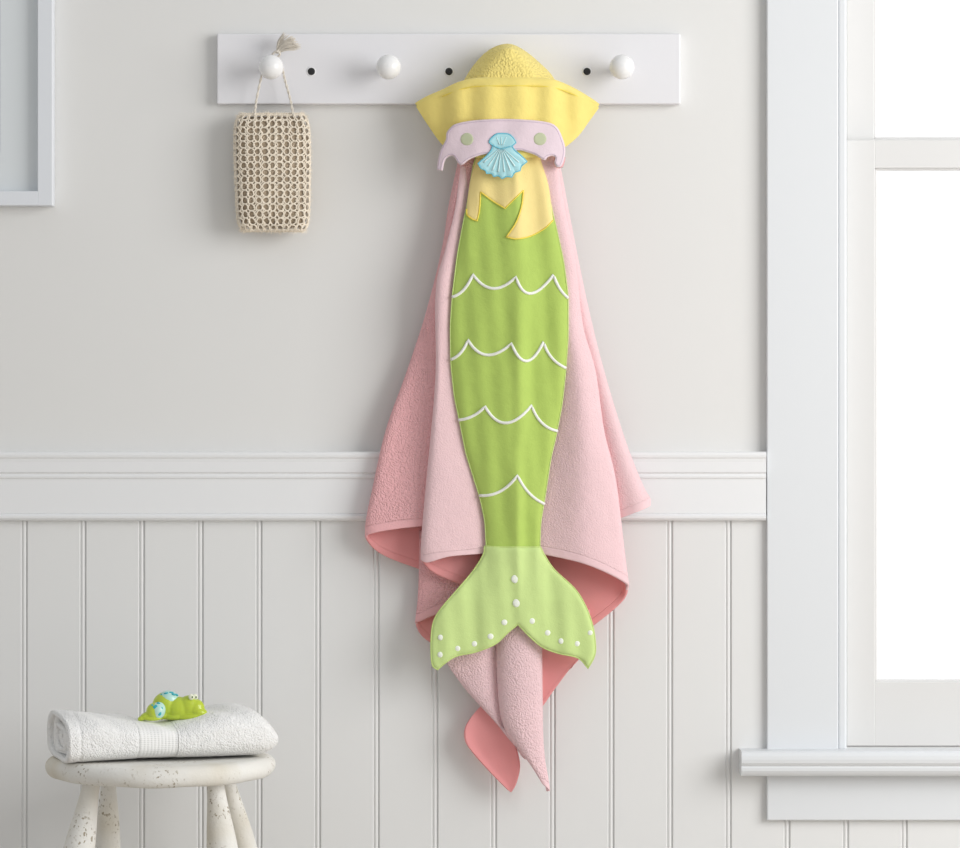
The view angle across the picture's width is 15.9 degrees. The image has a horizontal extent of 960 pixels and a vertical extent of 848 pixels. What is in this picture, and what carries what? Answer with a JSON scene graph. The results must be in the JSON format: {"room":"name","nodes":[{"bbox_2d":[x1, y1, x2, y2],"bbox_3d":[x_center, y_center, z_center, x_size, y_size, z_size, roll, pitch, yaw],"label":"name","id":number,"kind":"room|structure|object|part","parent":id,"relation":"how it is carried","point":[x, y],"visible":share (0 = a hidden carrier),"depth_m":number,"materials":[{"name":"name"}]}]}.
{"room":"bathroom","nodes":[
{"label":"bathroom","id":0,"kind":"room"},
{"bbox_2d":[0,0,765,451],"bbox_3d":[0.000,-0.330,5.560,6.000,2.600,0.120,0,0,0],"label":"wall","id":1,"kind":"structure","parent":0,"point":[137,315],"depth_m":5.50,"materials":[{"name":"white paint"}]},
{"bbox_2d":[0,0,54,206],"bbox_3d":[-0.913,-0.686,5.484,0.466,0.677,0.029,0,0,0],"label":"picture frame","id":2,"kind":"object","parent":1,"relation":"attached to","point":[27,27],"visible":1,"depth_m":5.49,"materials":[{"name":"white paint"}]},
{"bbox_2d":[217,34,679,104],"bbox_3d":[-0.050,-0.566,5.456,0.739,0.112,0.088,0,0,0],"label":"peg rail","id":3,"kind":"object","parent":1,"relation":"attached to","point":[327,69],"visible":0.94,"depth_m":5.48,"materials":[{"name":"white paint"}]},
{"bbox_3d":[-0.330,-0.564,5.447,0.039,0.039,0.069,0,0,0],"label":"knob","id":4,"kind":"part","parent":3,"relation":"part of","materials":[{"name":"white paint"}]},
{"bbox_2d":[231,32,312,235],"bbox_3d":[-0.330,-0.460,5.466,0.136,0.327,0.067,0,0,0],"label":"sponge","id":5,"kind":"object","parent":3,"relation":"hanging from","point":[272,166],"visible":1,"depth_m":5.44,"materials":[{"name":"fabric"}]},
{"bbox_3d":[-0.145,-0.564,5.447,0.039,0.039,0.069,0,0,0],"label":"knob","id":6,"kind":"part","parent":3,"relation":"part of","materials":[{"name":"white paint"}]},
{"bbox_2d":[365,44,650,791],"bbox_3d":[0.044,-0.009,5.429,0.454,1.186,0.096,0,0,0],"label":"towel","id":7,"kind":"object","parent":3,"relation":"hanging from","point":[506,475],"visible":1,"depth_m":5.41,"materials":[{"name":"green fabric"}]},
{"bbox_3d":[0.045,-0.113,5.410,0.187,0.629,0.030,0,0,3],"label":"tail panel","id":8,"kind":"part","parent":7,"relation":"part of","materials":[{"name":"green fabric"}]},
{"bbox_3d":[0.224,-0.564,5.447,0.039,0.039,0.069,0,0,0],"label":"knob","id":9,"kind":"part","parent":3,"relation":"part of","materials":[{"name":"white paint"}]},
{"bbox_2d":[0,521,959,847],"bbox_3d":[0.000,0.493,5.495,6.000,0.694,0.004,0,0,0],"label":"wainscot","id":10,"kind":"structure","parent":1,"relation":"attached to","point":[305,626],"depth_m":5.49,"materials":[{"name":"white paint"}]},
{"bbox_2d":[0,0,959,819],"bbox_3d":[-0.861,-0.412,5.527,4.277,2.088,0.183,0,0,0],"label":"trim","id":11,"kind":"structure","parent":1,"relation":"in","point":[844,742],"depth_m":5.48,"materials":[{"name":"white paint"}]},
{"bbox_3d":[0.514,-0.404,5.491,0.114,1.851,0.018,0,0,0],"label":"casing","id":12,"kind":"part","parent":11,"relation":"part of","materials":[{"name":"white paint"}]},
{"bbox_3d":[0.846,0.538,5.468,0.863,0.041,0.065,0,0,0],"label":"sill","id":13,"kind":"part","parent":11,"relation":"part of","materials":[{"name":"white paint"}]},
{"bbox_3d":[0.868,-0.890,5.582,0.549,0.920,0.036,0,0,0],"label":"sash","id":14,"kind":"part","parent":11,"relation":"part of","materials":[{"name":"white paint"}]},
{"bbox_3d":[0.858,0.537,5.558,0.545,0.038,0.120,0,0,0],"label":"sill","id":15,"kind":"part","parent":11,"relation":"part of","materials":[{"name":"white paint"}]},
{"bbox_3d":[0.862,0.030,5.541,0.545,0.974,0.038,0,0,0],"label":"sash","id":16,"kind":"part","parent":11,"relation":"part of","materials":[{"name":"white paint"}]},
{"bbox_3d":[0.000,0.995,2.560,6.000,0.050,6.120,0,0,0],"label":"floor","id":17,"kind":"structure","parent":0,"visible":0},
{"bbox_2d":[45,753,274,847],"bbox_3d":[-0.485,0.738,5.248,0.360,0.463,0.350,0,0,9],"label":"stool","id":18,"kind":"object","parent":17,"relation":"on","point":[93,825],"visible":0.87,"depth_m":5.14,"materials":[{"name":"white paint"}]},
{"bbox_3d":[-0.621,0.751,5.139,0.121,0.439,0.051,0,0,-37],"label":"leg","id":19,"kind":"part","parent":18,"relation":"part of","materials":[{"name":"white paint"}]},
{"bbox_3d":[-0.581,0.751,5.359,0.043,0.437,0.074,0,0,0],"label":"leg","id":20,"kind":"part","parent":18,"relation":"part of","materials":[{"name":"white paint"}]},
{"bbox_3d":[-0.488,0.523,5.248,0.351,0.033,0.350,0,0,0],"label":"seat","id":21,"kind":"part","parent":18,"relation":"part of","materials":[{"name":"white paint"}]},
{"bbox_2d":[47,703,277,762],"bbox_3d":[-0.484,0.468,5.236,0.322,0.078,0.184,0,0,-18],"label":"folded towel","id":22,"kind":"object","parent":18,"relation":"on","point":[226,729],"visible":0.94,"depth_m":5.17,"materials":[{"name":"white fabric"}]},
{"bbox_2d":[138,702,165,720],"bbox_3d":[-0.495,0.434,5.187,0.042,0.029,0.024,0,0,0],"label":"toy","id":23,"kind":"object","parent":22,"relation":"on","point":[154,711],"visible":1,"depth_m":5.18,"materials":[{"name":"plastic"}]},
{"bbox_2d":[153,690,206,719],"bbox_3d":[-0.455,0.427,5.222,0.088,0.045,0.040,0,0,0],"label":"toy","id":24,"kind":"object","parent":22,"relation":"on","point":[189,706],"visible":0.94,"depth_m":5.21,"materials":[{"name":"plastic"}]},
{"bbox_3d":[-0.373,0.751,5.139,0.051,0.438,0.103,0,0,-37],"label":"leg","id":25,"kind":"part","parent":18,"relation":"part of","materials":[{"name":"white paint"}]},
{"bbox_3d":[-0.345,0.751,5.357,0.136,0.439,0.042,0,0,-23],"label":"leg","id":26,"kind":"part","parent":18,"relation":"part of","materials":[{"name":"white paint"}]}
]}

